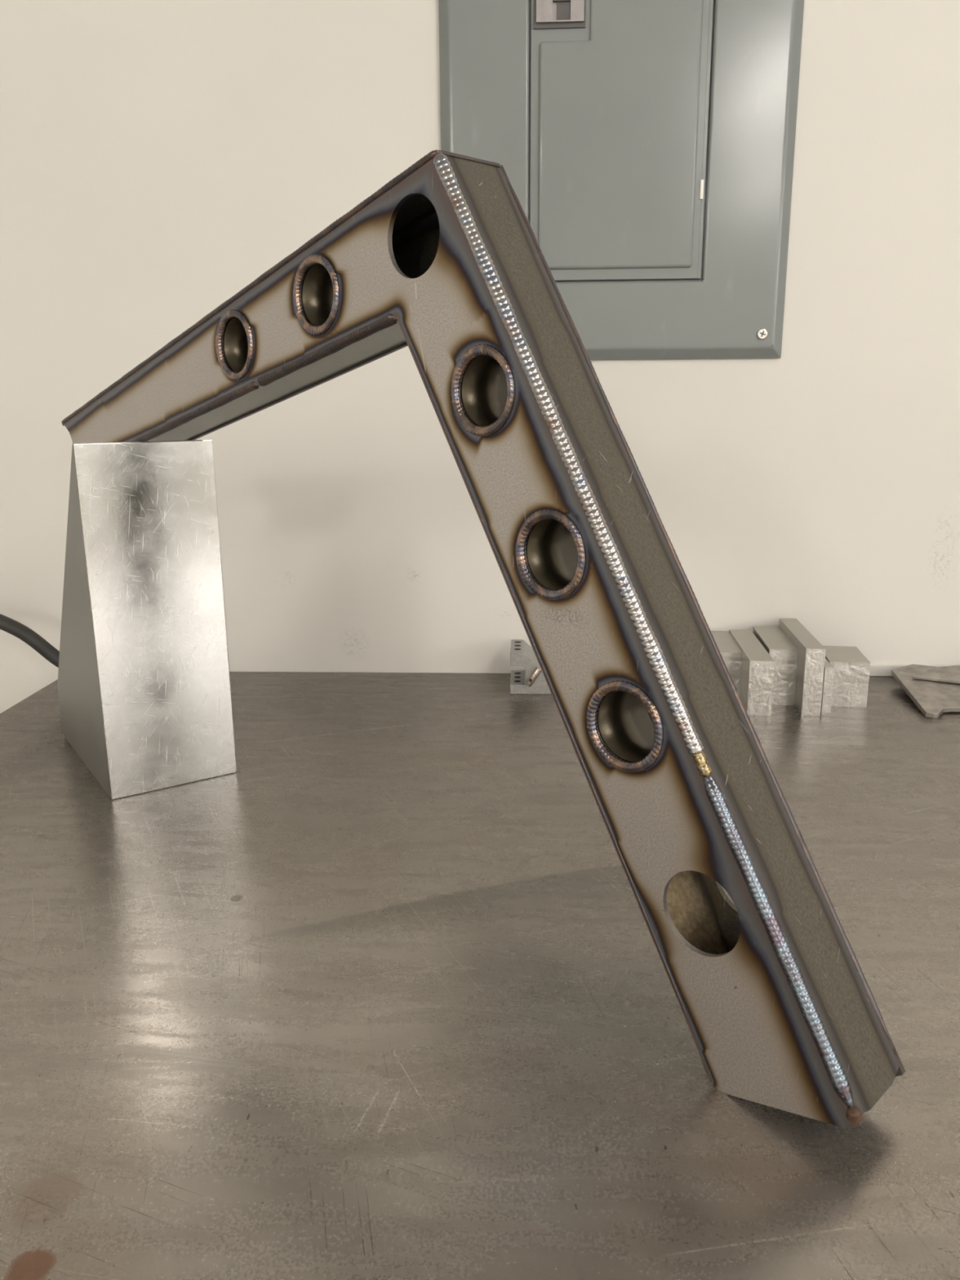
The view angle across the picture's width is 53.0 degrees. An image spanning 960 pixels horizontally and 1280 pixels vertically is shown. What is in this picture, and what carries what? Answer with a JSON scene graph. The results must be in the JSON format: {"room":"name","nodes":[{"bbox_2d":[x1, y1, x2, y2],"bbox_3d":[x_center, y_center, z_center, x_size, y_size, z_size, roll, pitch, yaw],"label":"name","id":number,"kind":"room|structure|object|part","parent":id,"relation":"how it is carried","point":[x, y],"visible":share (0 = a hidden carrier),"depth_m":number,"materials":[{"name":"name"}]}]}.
{"room":"workspace","nodes":[
{"label":"workspace","id":0,"kind":"room"},
{"bbox_2d":[0,0,959,713],"bbox_3d":[0.456,-0.481,1.123,7.600,2.850,0.120,0,14,3],"label":"wall","id":1,"kind":"structure","parent":0,"point":[158,158],"depth_m":1.12,"materials":[{"name":"paint"}]},
{"bbox_2d":[438,0,804,359],"bbox_3d":[0.148,-0.650,1.024,0.386,0.676,0.020,0,14,3],"label":"electrical panel","id":2,"kind":"object","parent":1,"relation":"attached to","point":[646,148],"visible":0.85,"depth_m":1.05,"materials":[{"name":"grey metal"}]},
{"bbox_3d":[0.148,-0.652,1.024,0.187,0.508,0.007,0,14,3],"label":"door","id":3,"kind":"part","parent":2,"relation":"part of","materials":[{"name":"grey metal"}]},
{"bbox_2d":[869,664,951,675],"bbox_3d":[0.851,0.039,1.169,0.910,0.013,0.006,0,14,3],"label":"trim","id":4,"kind":"structure","parent":1,"relation":"attached to","point":[875,669],"depth_m":1.18,"materials":[{"name":"paint"}]},
{"bbox_3d":[0.249,2.074,-3.020,7.600,0.100,9.166,0,14,3],"label":"floor","id":5,"kind":"structure","parent":0,"visible":0},
{"bbox_2d":[0,671,959,1279],"bbox_3d":[0.365,0.630,0.700,1.832,0.900,1.245,0,14,3],"label":"workbench","id":6,"kind":"object","parent":5,"relation":"on","point":[387,993],"visible":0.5,"depth_m":0.54,"materials":[{"name":"grey metal"}]},
{"bbox_2d":[0,613,59,667],"bbox_3d":[-0.670,-0.135,1.109,0.706,0.404,0.087,2,14,10],"label":"cable","id":7,"kind":"object","parent":6,"relation":"on","point":[7,624],"visible":0.32,"depth_m":1.10,"materials":[{"name":"rubber"}]},
{"bbox_2d":[57,440,236,799],"bbox_3d":[-0.330,-0.036,0.909,0.112,0.302,0.204,-10,17,-33],"label":"block","id":8,"kind":"object","parent":6,"relation":"on","point":[144,697],"visible":1,"depth_m":0.83,"materials":[{"name":"metal"}]},
{"bbox_2d":[61,149,905,1128],"bbox_3d":[-0.094,-0.058,0.663,0.056,0.461,0.788,-14,19,-43],"label":"metal bracket","id":9,"kind":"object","parent":6,"relation":"on","point":[445,262],"depth_m":0.49,"materials":[{"name":"metal"}]},
{"bbox_3d":[-0.190,-0.232,0.719,0.049,0.146,0.519,-14,19,-43],"label":"plate","id":10,"kind":"part","parent":9,"relation":"part of","materials":[{"name":"metal"}]},
{"bbox_3d":[-0.193,-0.176,0.736,0.049,0.111,0.466,-14,19,-43],"label":"underside plate","id":11,"kind":"part","parent":9,"relation":"part of","materials":[{"name":"metal"}]},
{"bbox_3d":[0.089,-0.024,0.482,0.049,0.439,0.267,-14,19,-43],"label":"plate","id":12,"kind":"part","parent":9,"relation":"part of","materials":[{"name":"metal"}]},
{"bbox_3d":[0.050,0.007,0.530,0.049,0.365,0.222,-14,19,-43],"label":"plate","id":13,"kind":"part","parent":9,"relation":"part of","materials":[{"name":"metal"}]},
{"bbox_2d":[510,639,551,693],"bbox_3d":[0.065,0.032,1.144,0.058,0.051,0.069,0,14,3],"label":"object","id":14,"kind":"object","parent":6,"relation":"on","point":[531,680],"visible":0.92,"depth_m":1.12,"materials":[{"name":"grey metal"}]},
{"bbox_2d":[711,631,742,693],"bbox_3d":[0.285,0.029,1.135,0.030,0.057,0.105,1,14,6],"label":"bar","id":15,"kind":"object","parent":6,"relation":"on","point":[731,655],"visible":0.29,"depth_m":1.08,"materials":[{"name":"metal"}]},
{"bbox_2d":[728,629,774,715],"bbox_3d":[0.308,0.035,1.105,0.026,0.061,0.145,1,14,5],"label":"bar","id":16,"kind":"object","parent":6,"relation":"on","point":[757,665],"visible":0.71,"depth_m":1.04,"materials":[{"name":"metal"}]},
{"bbox_2d":[752,626,798,705],"bbox_3d":[0.342,0.028,1.123,0.031,0.064,0.112,1,14,6],"label":"bar","id":17,"kind":"object","parent":6,"relation":"on","point":[784,654],"visible":0.64,"depth_m":1.07,"materials":[{"name":"metal"}]},
{"bbox_2d":[778,617,826,715],"bbox_3d":[0.365,0.028,1.103,0.020,0.074,0.148,1,14,6],"label":"bar","id":18,"kind":"object","parent":6,"relation":"on","point":[811,654],"visible":0.71,"depth_m":1.04,"materials":[{"name":"metal"}]},
{"bbox_2d":[820,658,834,713],"bbox_3d":[0.379,0.048,1.070,0.010,0.052,0.060,1,14,6],"label":"bar","id":19,"kind":"object","parent":6,"relation":"on","point":[828,670],"visible":0.43,"depth_m":1.04,"materials":[{"name":"metal"}]},
{"bbox_2d":[822,645,870,707],"bbox_3d":[0.412,0.041,1.098,0.043,0.051,0.072,2,14,9],"label":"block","id":20,"kind":"object","parent":6,"relation":"on","point":[851,667],"visible":0.71,"depth_m":1.06,"materials":[{"name":"metal"}]},
{"bbox_2d":[891,664,959,718],"bbox_3d":[0.551,0.057,1.098,0.142,0.018,0.155,0,14,3],"label":"plate","id":21,"kind":"object","parent":6,"relation":"on","point":[933,699],"visible":0.91,"depth_m":1.08,"materials":[{"name":"grey metal"}]},
{"bbox_2d":[912,665,959,684],"bbox_3d":[0.574,0.041,1.121,0.140,0.012,0.085,0,14,3],"label":"plate","id":22,"kind":"object","parent":21,"relation":"on","point":[951,674],"visible":1,"depth_m":1.12,"materials":[{"name":"grey metal"}]}
]}

